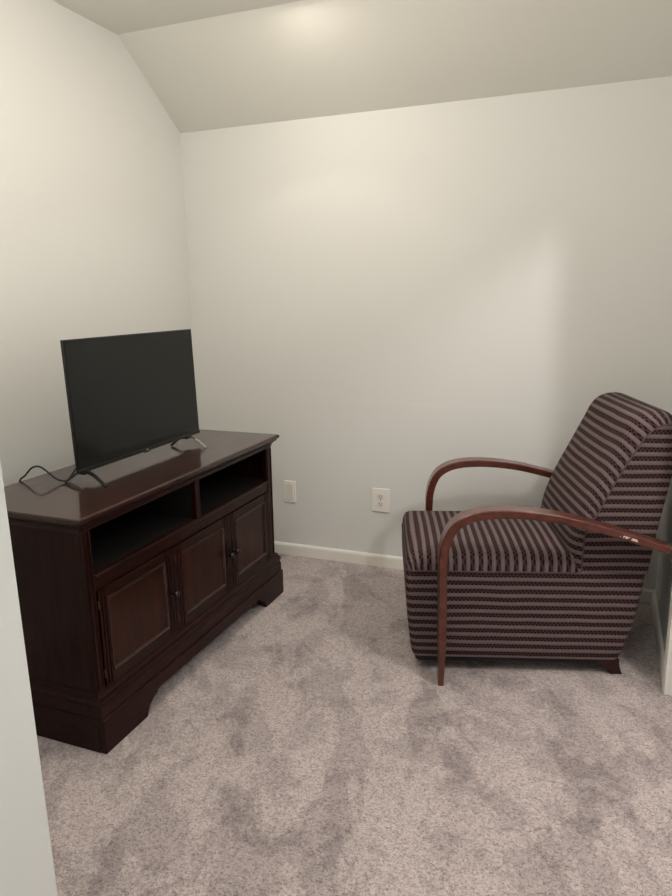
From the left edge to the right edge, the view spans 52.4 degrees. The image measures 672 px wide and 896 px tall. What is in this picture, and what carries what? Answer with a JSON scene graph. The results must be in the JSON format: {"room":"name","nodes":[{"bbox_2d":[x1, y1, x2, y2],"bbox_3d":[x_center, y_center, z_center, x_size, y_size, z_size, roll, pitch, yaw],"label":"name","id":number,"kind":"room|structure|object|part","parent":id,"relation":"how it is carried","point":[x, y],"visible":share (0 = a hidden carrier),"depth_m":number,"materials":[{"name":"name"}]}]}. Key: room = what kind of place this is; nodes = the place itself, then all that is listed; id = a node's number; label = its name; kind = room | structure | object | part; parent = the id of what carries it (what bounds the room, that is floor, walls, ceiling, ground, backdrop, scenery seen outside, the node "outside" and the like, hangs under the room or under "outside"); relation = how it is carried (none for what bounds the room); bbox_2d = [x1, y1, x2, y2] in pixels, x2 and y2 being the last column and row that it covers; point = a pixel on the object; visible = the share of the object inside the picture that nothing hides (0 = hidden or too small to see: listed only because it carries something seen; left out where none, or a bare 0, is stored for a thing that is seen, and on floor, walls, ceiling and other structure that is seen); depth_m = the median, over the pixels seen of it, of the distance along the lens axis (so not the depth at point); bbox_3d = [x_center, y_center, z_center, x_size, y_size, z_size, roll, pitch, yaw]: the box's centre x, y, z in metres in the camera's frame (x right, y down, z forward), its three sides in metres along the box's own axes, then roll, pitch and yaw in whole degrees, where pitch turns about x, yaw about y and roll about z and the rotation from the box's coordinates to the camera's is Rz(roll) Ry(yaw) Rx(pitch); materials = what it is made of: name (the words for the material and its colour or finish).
{"room":"living room","nodes":[
{"label":"living room","id":0,"kind":"room"},
{"bbox_2d":[0,461,57,895],"bbox_3d":[-1.516,0.020,0.288,1.024,2.560,2.400,4,13,21],"label":"wall","id":1,"kind":"structure","parent":0,"point":[26,856],"depth_m":1.32,"materials":[{"name":"white paint"}]},
{"bbox_2d":[0,0,193,486],"bbox_3d":[-1.213,-0.495,2.581,0.120,2.560,2.440,4,13,21],"label":"wall","id":2,"kind":"structure","parent":0,"point":[93,242],"depth_m":2.72,"materials":[{"name":"white paint"}]},
{"bbox_2d":[52,0,301,34],"bbox_3d":[0.266,-1.252,0.256,4.200,0.120,4.166,4,13,21],"label":"ceiling","id":3,"kind":"structure","parent":0,"point":[117,16],"depth_m":2.67,"materials":[{"name":"white paint"}]},
{"bbox_2d":[37,553,671,895],"bbox_3d":[0.348,1.178,1.083,4.320,0.100,4.720,4,13,21],"label":"floor","id":4,"kind":"structure","parent":0,"point":[307,749],"depth_m":1.98,"materials":[{"name":"carpet"}]},
{"bbox_2d":[4,429,283,753],"bbox_3d":[-0.688,0.419,2.606,0.488,0.751,1.263,4,13,21],"label":"media cabinet","id":5,"kind":"object","parent":4,"relation":"on","point":[120,585],"visible":1,"depth_m":2.22,"materials":[{"name":"brown wood"}]},
{"bbox_2d":[19,465,75,481],"bbox_3d":[-1.044,0.402,2.516,0.213,0.830,0.486,-8,14,-28],"label":"power cord","id":6,"kind":"object","parent":5,"relation":"on","point":[32,467],"visible":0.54,"depth_m":2.27,"materials":[{"name":"black rubber"}]},
{"bbox_3d":[-0.921,0.564,2.087,0.424,0.700,0.020,4,13,21],"label":"panel","id":7,"kind":"part","parent":5,"relation":"part of","materials":[{"name":"brown wood"}]},
{"bbox_3d":[-0.629,0.528,2.201,0.003,0.306,0.383,4,13,21],"label":"door","id":8,"kind":"part","parent":5,"relation":"part of","materials":[{"name":"brown wood"}]},
{"bbox_2d":[60,329,206,487],"bbox_3d":[-0.691,-0.182,2.501,0.178,0.466,0.737,4,13,21],"label":"television","id":9,"kind":"object","parent":5,"relation":"on","point":[128,395],"visible":1,"depth_m":2.44,"materials":[{"name":"black plastic"}]},
{"bbox_3d":[-0.632,0.397,2.158,0.007,0.032,0.289,4,13,21],"label":"rail","id":10,"kind":"part","parent":5,"relation":"part of","materials":[{"name":"brown wood"}]},
{"bbox_3d":[-0.631,0.530,2.188,0.003,0.221,0.269,4,13,21],"label":"door panel","id":11,"kind":"part","parent":5,"relation":"part of","materials":[{"name":"brown wood"}]},
{"bbox_3d":[-0.628,0.664,2.217,0.007,0.033,0.289,4,13,21],"label":"rail","id":12,"kind":"part","parent":5,"relation":"part of","materials":[{"name":"brown wood"}]},
{"bbox_3d":[-0.909,0.381,2.679,0.008,0.600,1.169,4,13,21],"label":"panel","id":13,"kind":"part","parent":5,"relation":"part of","materials":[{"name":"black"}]},
{"bbox_3d":[-0.703,0.087,2.529,0.470,0.036,1.234,4,13,21],"label":"crown moulding","id":14,"kind":"part","parent":5,"relation":"part of","materials":[{"name":"brown wood"}]},
{"bbox_3d":[-0.692,0.649,2.673,0.464,0.123,1.225,4,13,21],"label":"moulding","id":15,"kind":"part","parent":5,"relation":"part of","materials":[{"name":"brown wood"}]},
{"bbox_3d":[-0.712,0.171,2.552,0.420,0.142,0.015,4,13,21],"label":"divider panel","id":16,"kind":"part","parent":5,"relation":"part of","materials":[{"name":"black wood"}]},
{"bbox_3d":[-0.549,0.500,2.339,0.029,0.025,0.025,4,13,21],"label":"knob","id":17,"kind":"part","parent":5,"relation":"part of","materials":[{"name":"grey metal"}]},
{"bbox_2d":[90,474,262,571],"bbox_3d":[-0.711,0.249,2.570,0.420,0.018,1.139,4,13,21],"label":"shelf","id":18,"kind":"object","parent":5,"relation":"attached to","point":[114,540],"depth_m":2.46,"materials":[{"name":"black wood"}]},
{"bbox_3d":[-0.509,0.279,2.487,0.020,0.047,1.100,4,13,21],"label":"frame rail","id":19,"kind":"part","parent":5,"relation":"part of","materials":[{"name":"brown wood"}]},
{"bbox_3d":[-0.505,0.614,2.562,0.020,0.015,1.100,4,13,21],"label":"rail","id":20,"kind":"part","parent":5,"relation":"part of","materials":[{"name":"brown wood"}]},
{"bbox_3d":[-0.478,0.742,2.611,0.022,0.112,1.234,4,13,21],"label":"bracket foot rail","id":21,"kind":"part","parent":5,"relation":"part of","materials":[{"name":"brown wood"}]},
{"bbox_3d":[-0.493,0.450,2.542,0.003,0.306,0.361,4,13,21],"label":"door","id":22,"kind":"part","parent":5,"relation":"part of","materials":[{"name":"brown wood"}]},
{"bbox_3d":[-0.492,0.317,2.508,0.007,0.032,0.281,4,13,21],"label":"rail","id":23,"kind":"part","parent":5,"relation":"part of","materials":[{"name":"brown wood"}]},
{"bbox_3d":[-0.491,0.451,2.538,0.003,0.221,0.261,4,13,21],"label":"door panel","id":24,"kind":"part","parent":5,"relation":"part of","materials":[{"name":"brown wood"}]},
{"bbox_3d":[-0.488,0.584,2.567,0.007,0.033,0.281,4,13,21],"label":"rail","id":25,"kind":"part","parent":5,"relation":"part of","materials":[{"name":"brown wood"}]},
{"bbox_3d":[-0.500,0.324,3.140,0.424,0.700,0.020,4,13,21],"label":"panel","id":26,"kind":"part","parent":5,"relation":"part of","materials":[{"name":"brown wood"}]},
{"bbox_3d":[-0.413,0.422,2.680,0.029,0.025,0.025,4,13,21],"label":"knob","id":27,"kind":"part","parent":5,"relation":"part of","materials":[{"name":"grey metal"}]},
{"bbox_3d":[-0.396,0.412,2.723,0.029,0.025,0.025,4,13,21],"label":"knob","id":28,"kind":"part","parent":5,"relation":"part of","materials":[{"name":"grey metal"}]},
{"bbox_3d":[-0.361,0.243,2.836,0.007,0.032,0.262,4,13,21],"label":"rail","id":29,"kind":"part","parent":5,"relation":"part of","materials":[{"name":"brown wood"}]},
{"bbox_3d":[-0.360,0.376,2.866,0.003,0.221,0.242,4,13,21],"label":"door panel","id":30,"kind":"part","parent":5,"relation":"part of","materials":[{"name":"brown wood"}]},
{"bbox_3d":[-0.357,0.509,2.895,0.007,0.033,0.262,4,13,21],"label":"rail","id":31,"kind":"part","parent":5,"relation":"part of","materials":[{"name":"brown wood"}]},
{"bbox_2d":[401,392,671,685],"bbox_3d":[0.709,0.290,2.619,0.899,0.958,0.720,0,13,4],"label":"armchair","id":32,"kind":"object","parent":4,"relation":"on","point":[561,580],"visible":1,"depth_m":2.40,"materials":[{"name":"fabric"}]},
{"bbox_3d":[0.766,0.366,2.969,0.754,0.656,0.065,0,13,4],"label":"arm","id":33,"kind":"part","parent":32,"relation":"part of","materials":[{"name":"brown wood"}]},
{"bbox_3d":[0.567,0.340,2.633,0.609,0.076,0.527,0,13,4],"label":"seat","id":34,"kind":"part","parent":32,"relation":"part of","materials":[{"name":"fabric"}]},
{"bbox_3d":[0.679,0.537,2.670,0.828,0.330,0.532,0,13,4],"label":"seat","id":35,"kind":"part","parent":32,"relation":"part of","materials":[{"name":"fabric"}]},
{"bbox_3d":[0.727,0.514,2.332,0.754,0.644,0.065,0,13,4],"label":"arm","id":36,"kind":"part","parent":32,"relation":"part of","materials":[{"name":"brown wood"}]},
{"bbox_3d":[0.988,0.099,2.551,0.331,0.563,0.525,0,13,4],"label":"backrest","id":37,"kind":"part","parent":32,"relation":"part of","materials":[{"name":"fabric"}]},
{"bbox_3d":[0.979,0.779,2.465,0.099,0.060,0.044,0,13,4],"label":"leg","id":38,"kind":"part","parent":32,"relation":"part of","materials":[{"name":"brown wood"}]},
{"bbox_2d":[118,0,671,132],"bbox_3d":[1.104,-1.579,2.378,4.200,0.426,0.434,4,13,21],"label":"ceiling","id":39,"kind":"structure","parent":0,"point":[304,59],"depth_m":2.73,"materials":[{"name":"white paint"}]},
{"bbox_2d":[180,76,671,588],"bbox_3d":[1.220,-0.593,2.862,4.200,2.560,0.120,4,13,21],"label":"wall","id":40,"kind":"structure","parent":0,"point":[395,295],"depth_m":3.11,"materials":[{"name":"white paint"}]},
{"bbox_2d":[284,480,295,502],"bbox_3d":[-0.241,0.228,3.564,0.068,0.118,0.008,4,13,21],"label":"blank wall plate","id":41,"kind":"object","parent":40,"relation":"attached to","point":[289,486],"visible":1,"depth_m":3.56,"materials":[{"name":"white plastic"}]},
{"bbox_2d":[372,488,389,512],"bbox_3d":[0.222,0.259,3.385,0.092,0.122,0.009,4,13,21],"label":"wall outlet","id":42,"kind":"object","parent":40,"relation":"attached to","point":[380,497],"visible":1,"depth_m":3.38,"materials":[{"name":"white plastic"}]},
{"bbox_2d":[377,501,383,506],"bbox_3d":[0.221,0.279,3.388,0.034,0.027,0.004,4,13,21],"label":"socket","id":43,"kind":"object","parent":42,"relation":"attached to","point":[379,503],"depth_m":3.39,"materials":[{"name":"grey plastic"}]},
{"bbox_2d":[377,494,383,498],"bbox_3d":[0.221,0.241,3.380,0.034,0.027,0.004,4,13,21],"label":"socket","id":44,"kind":"object","parent":42,"relation":"attached to","point":[379,496],"depth_m":3.38,"materials":[{"name":"grey plastic"}]},
{"bbox_2d":[274,541,654,602],"bbox_3d":[0.329,0.577,3.413,2.300,0.062,0.013,4,13,21],"label":"baseboard","id":45,"kind":"structure","parent":40,"relation":"attached to","point":[386,561],"depth_m":3.51,"materials":[{"name":"white paint"}]},
{"bbox_2d":[655,478,671,694],"bbox_3d":[0.968,-0.294,1.534,0.120,2.560,2.600,4,13,21],"label":"wall","id":46,"kind":"structure","parent":0,"point":[664,566],"depth_m":2.65,"materials":[{"name":"white paint"}]},
{"bbox_2d":[651,591,664,682],"bbox_3d":[1.267,0.725,2.686,0.013,0.062,0.687,4,13,21],"label":"baseboard","id":47,"kind":"structure","parent":46,"relation":"attached to","point":[655,613],"depth_m":2.65,"materials":[{"name":"white paint"}]},
{"bbox_2d":[662,586,671,694],"bbox_3d":[1.116,-0.187,2.127,0.016,2.090,0.060,4,13,21],"label":"trim","id":48,"kind":"structure","parent":46,"relation":"attached to","point":[668,649],"depth_m":2.30,"materials":[{"name":"white paint"}]}
]}

